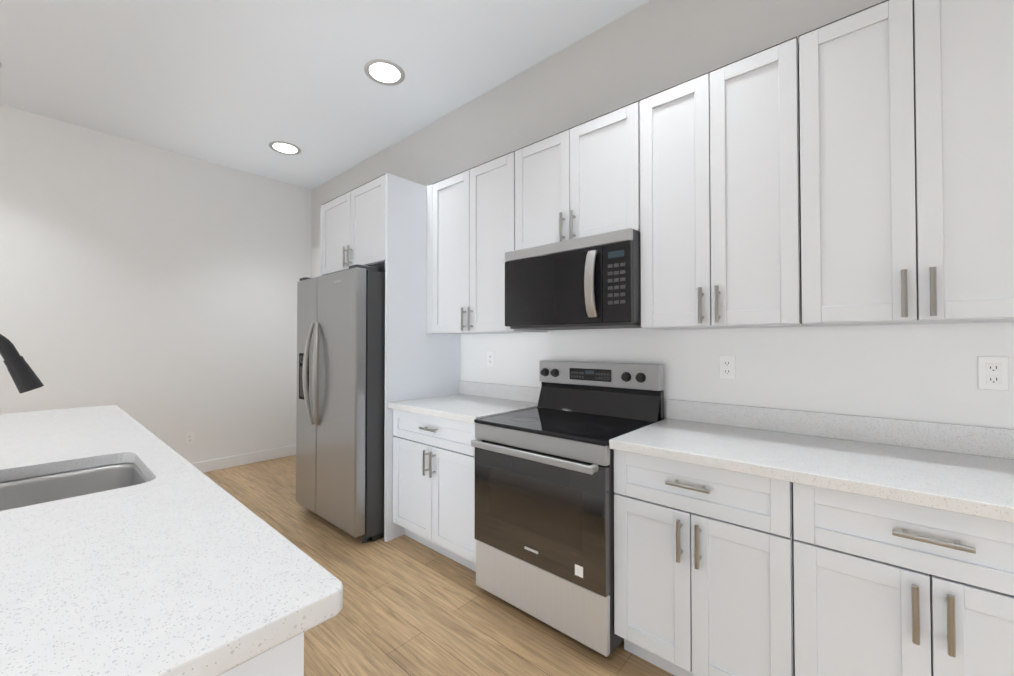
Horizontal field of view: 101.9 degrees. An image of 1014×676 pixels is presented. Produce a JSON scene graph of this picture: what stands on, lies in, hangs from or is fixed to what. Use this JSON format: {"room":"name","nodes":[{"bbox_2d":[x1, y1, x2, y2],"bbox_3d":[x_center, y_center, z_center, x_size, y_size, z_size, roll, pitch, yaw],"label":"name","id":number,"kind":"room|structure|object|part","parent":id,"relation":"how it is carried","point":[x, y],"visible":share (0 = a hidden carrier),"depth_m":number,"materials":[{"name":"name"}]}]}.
{"room":"kitchen","nodes":[
{"label":"kitchen","id":0,"kind":"room"},
{"bbox_2d":[0,104,311,462],"bbox_3d":[-4.436,-0.245,2.719,0.120,3.170,6.120,-1,-1,41],"label":"wall","id":1,"kind":"structure","parent":0,"point":[152,289],"depth_m":3.88,"materials":[{"name":"white paint"}]},
{"bbox_2d":[185,432,193,444],"bbox_3d":[-3.145,0.994,4.077,0.008,0.115,0.070,-1,-1,41],"label":"electrical outlet","id":2,"kind":"object","parent":1,"relation":"attached to","point":[189,437],"visible":1,"depth_m":4.07,"materials":[{"name":"white plastic"}]},
{"bbox_2d":[191,445,295,472],"bbox_3d":[-4.346,1.282,2.699,0.014,0.115,6.000,-1,-1,41],"label":"baseboard","id":3,"kind":"structure","parent":1,"relation":"attached to","point":[232,461],"depth_m":4.42,"materials":[{"name":"white paint"}]},
{"bbox_2d":[0,0,649,189],"bbox_3d":[-0.908,-1.921,-0.273,9.400,0.100,6.240,-1,-1,41],"label":"ceiling","id":4,"kind":"structure","parent":0,"point":[241,85],"depth_m":2.76,"materials":[{"name":"white paint"}]},
{"bbox_2d":[269,141,300,154],"bbox_3d":[-2.119,-1.810,3.927,0.270,0.006,0.270,-1,-1,41],"label":"recessed light","id":5,"kind":"object","parent":4,"relation":"in","point":[286,148],"visible":1,"depth_m":3.92,"materials":[{"name":"white plastic"}]},
{"bbox_2d":[364,59,404,85],"bbox_3d":[-0.842,-1.825,2.834,0.270,0.006,0.270,-1,-1,41],"label":"recessed light","id":6,"kind":"object","parent":4,"relation":"in","point":[384,72],"visible":1,"depth_m":2.83,"materials":[{"name":"grey plastic"}]},
{"bbox_2d":[204,455,674,675],"bbox_3d":[-0.908,1.348,-0.318,9.400,0.100,6.240,-1,-1,41],"label":"floor","id":7,"kind":"structure","parent":0,"point":[412,607],"depth_m":1.95,"materials":[{"name":"brown wood"}]},
{"bbox_2d":[4,463,303,675],"bbox_3d":[-1.673,0.882,1.292,2.904,0.876,0.802,-1,-1,41],"label":"kitchen island","id":8,"kind":"object","parent":7,"relation":"on","point":[286,658],"depth_m":0.61,"materials":[{"name":"white paint"}]},
{"bbox_2d":[0,405,342,675],"bbox_3d":[-1.755,0.424,1.205,2.976,0.038,1.154,-1,-1,41],"label":"island countertop","id":9,"kind":"structure","parent":8,"relation":"on","point":[177,564],"depth_m":0.71,"materials":[{"name":"stone"}]},
{"bbox_2d":[0,334,43,392],"bbox_3d":[-1.383,0.185,1.064,0.101,0.436,0.246,-1,-1,41],"label":"faucet","id":10,"kind":"object","parent":9,"relation":"on","point":[25,378],"visible":1,"depth_m":1.12,"materials":[{"name":"grey metal"}]},
{"bbox_2d":[0,463,148,510],"bbox_3d":[-1.302,0.559,1.182,0.505,0.230,0.400,-1,-1,41],"label":"sink","id":11,"kind":"object","parent":9,"relation":"in","point":[18,493],"visible":0.23,"depth_m":1.37,"materials":[{"name":"metal"}]},
{"bbox_2d":[320,205,322,275],"bbox_3d":[-1.311,0.132,3.606,0.023,2.440,0.653,-1,-1,41],"label":"panel","id":12,"kind":"object","parent":7,"relation":"on","point":[321,243],"visible":0.14,"depth_m":3.37,"materials":[{"name":"white paint"}]},
{"bbox_2d":[296,264,384,542],"bbox_3d":[-1.048,0.440,3.183,0.910,1.812,0.882,-1,-1,41],"label":"refrigerator","id":13,"kind":"object","parent":7,"relation":"on","point":[340,415],"visible":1,"depth_m":2.74,"materials":[{"name":"metal"}]},
{"bbox_2d":[384,173,459,541],"bbox_3d":[-0.588,0.123,2.972,0.025,2.440,0.653,-1,-1,41],"label":"panel","id":14,"kind":"object","parent":7,"relation":"on","point":[420,363],"visible":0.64,"depth_m":2.84,"materials":[{"name":"white paint"}]},
{"bbox_2d":[393,409,475,571],"bbox_3d":[-0.264,0.901,2.680,0.827,0.876,0.649,-1,-1,41],"label":"base cabinet","id":15,"kind":"object","parent":7,"relation":"on","point":[433,483],"visible":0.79,"depth_m":2.44,"materials":[{"name":"white paint"}]},
{"bbox_2d":[388,381,540,423],"bbox_3d":[-0.263,0.394,2.688,0.825,0.138,0.646,-1,-1,41],"label":"countertop","id":16,"kind":"structure","parent":15,"relation":"on","point":[470,402],"depth_m":2.70,"materials":[{"name":"stone"}]},
{"bbox_2d":[471,360,663,656],"bbox_3d":[0.304,0.734,2.121,0.760,1.196,0.689,-1,-1,41],"label":"range","id":17,"kind":"object","parent":7,"relation":"on","point":[544,508],"visible":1,"depth_m":1.92,"materials":[{"name":"metal"}]},
{"bbox_2d":[614,450,794,675],"bbox_3d":[0.852,0.888,1.701,0.606,0.876,0.649,-1,-1,41],"label":"base cabinet","id":18,"kind":"object","parent":7,"relation":"on","point":[703,570],"visible":0.88,"depth_m":1.46,"materials":[{"name":"white paint"}]},
{"bbox_2d":[793,483,1013,675],"bbox_3d":[1.310,0.882,1.299,0.606,0.876,0.649,-1,-1,41],"label":"base cabinet","id":19,"kind":"object","parent":7,"relation":"on","point":[883,587],"visible":0.9,"depth_m":1.14,"materials":[{"name":"white paint"}]},
{"bbox_2d":[609,399,1013,522],"bbox_3d":[1.541,0.372,1.106,2.436,0.138,0.646,-1,-1,41],"label":"countertop","id":20,"kind":"structure","parent":19,"relation":"on","point":[964,469],"depth_m":1.45,"materials":[{"name":"stone"}]},
{"bbox_2d":[311,0,1013,428],"bbox_3d":[1.110,-0.255,2.005,9.400,3.170,0.120,-1,-1,41],"label":"wall","id":21,"kind":"structure","parent":0,"point":[923,372],"depth_m":2.08,"materials":[{"name":"white paint"}]},
{"bbox_2d":[322,174,385,274],"bbox_3d":[-0.963,-0.803,3.287,0.933,0.581,0.694,-1,-1,41],"label":"upper cabinet","id":22,"kind":"object","parent":21,"relation":"attached to","point":[353,226],"visible":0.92,"depth_m":3.02,"materials":[{"name":"white paint"}]},
{"bbox_2d":[426,151,546,333],"bbox_3d":[-0.174,-0.567,2.804,0.830,1.066,0.374,-1,-1,41],"label":"upper cabinet","id":23,"kind":"object","parent":21,"relation":"attached to","point":[473,225],"depth_m":2.66,"materials":[{"name":"white paint"}]},
{"bbox_3d":[-0.448,-0.563,3.073,0.063,1.065,0.331,-1,-1,41],"label":"wall cabinet filler panel","id":24,"kind":"part","parent":23,"relation":"part of","materials":[{"name":"white wood"}]},
{"bbox_2d":[487,351,493,366],"bbox_3d":[-0.121,0.154,2.993,0.070,0.115,0.008,-1,-1,41],"label":"electrical outlet","id":25,"kind":"object","parent":21,"relation":"attached to","point":[490,358],"visible":1,"depth_m":2.99,"materials":[{"name":"white plastic"}]},
{"bbox_2d":[515,100,639,249],"bbox_3d":[0.426,-0.801,2.281,0.759,0.612,0.374,-1,-1,41],"label":"upper cabinet","id":26,"kind":"object","parent":21,"relation":"attached to","point":[580,180],"visible":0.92,"depth_m":2.13,"materials":[{"name":"white paint"}]},
{"bbox_2d":[505,228,641,329],"bbox_3d":[0.390,-0.273,2.233,0.758,0.437,0.479,-1,-1,41],"label":"microwave","id":27,"kind":"object","parent":26,"relation":"attached to","point":[591,282],"visible":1,"depth_m":2.04,"materials":[{"name":"black glass"}]},
{"bbox_2d":[639,36,808,329],"bbox_3d":[0.942,-0.581,1.825,0.606,1.066,0.374,-1,-1,41],"label":"upper cabinet","id":28,"kind":"object","parent":21,"relation":"attached to","point":[720,220],"visible":1,"depth_m":1.68,"materials":[{"name":"white paint"}]},
{"bbox_2d":[719,355,735,379],"bbox_3d":[1.052,0.140,1.964,0.070,0.115,0.008,-1,-1,41],"label":"electrical outlet","id":29,"kind":"object","parent":21,"relation":"attached to","point":[727,367],"visible":1,"depth_m":1.96,"materials":[{"name":"white plastic"}]},
{"bbox_2d":[798,0,1013,326],"bbox_3d":[1.401,-0.586,1.423,0.606,1.066,0.374,-1,-1,41],"label":"upper cabinet","id":30,"kind":"object","parent":21,"relation":"attached to","point":[907,156],"visible":1,"depth_m":1.32,"materials":[{"name":"white paint"}]},
{"bbox_2d":[978,356,1008,390],"bbox_3d":[1.676,0.122,1.417,0.070,0.115,0.008,-1,-1,41],"label":"electrical outlet","id":31,"kind":"object","parent":21,"relation":"attached to","point":[993,373],"visible":1,"depth_m":1.42,"materials":[{"name":"white plastic"}]}
]}

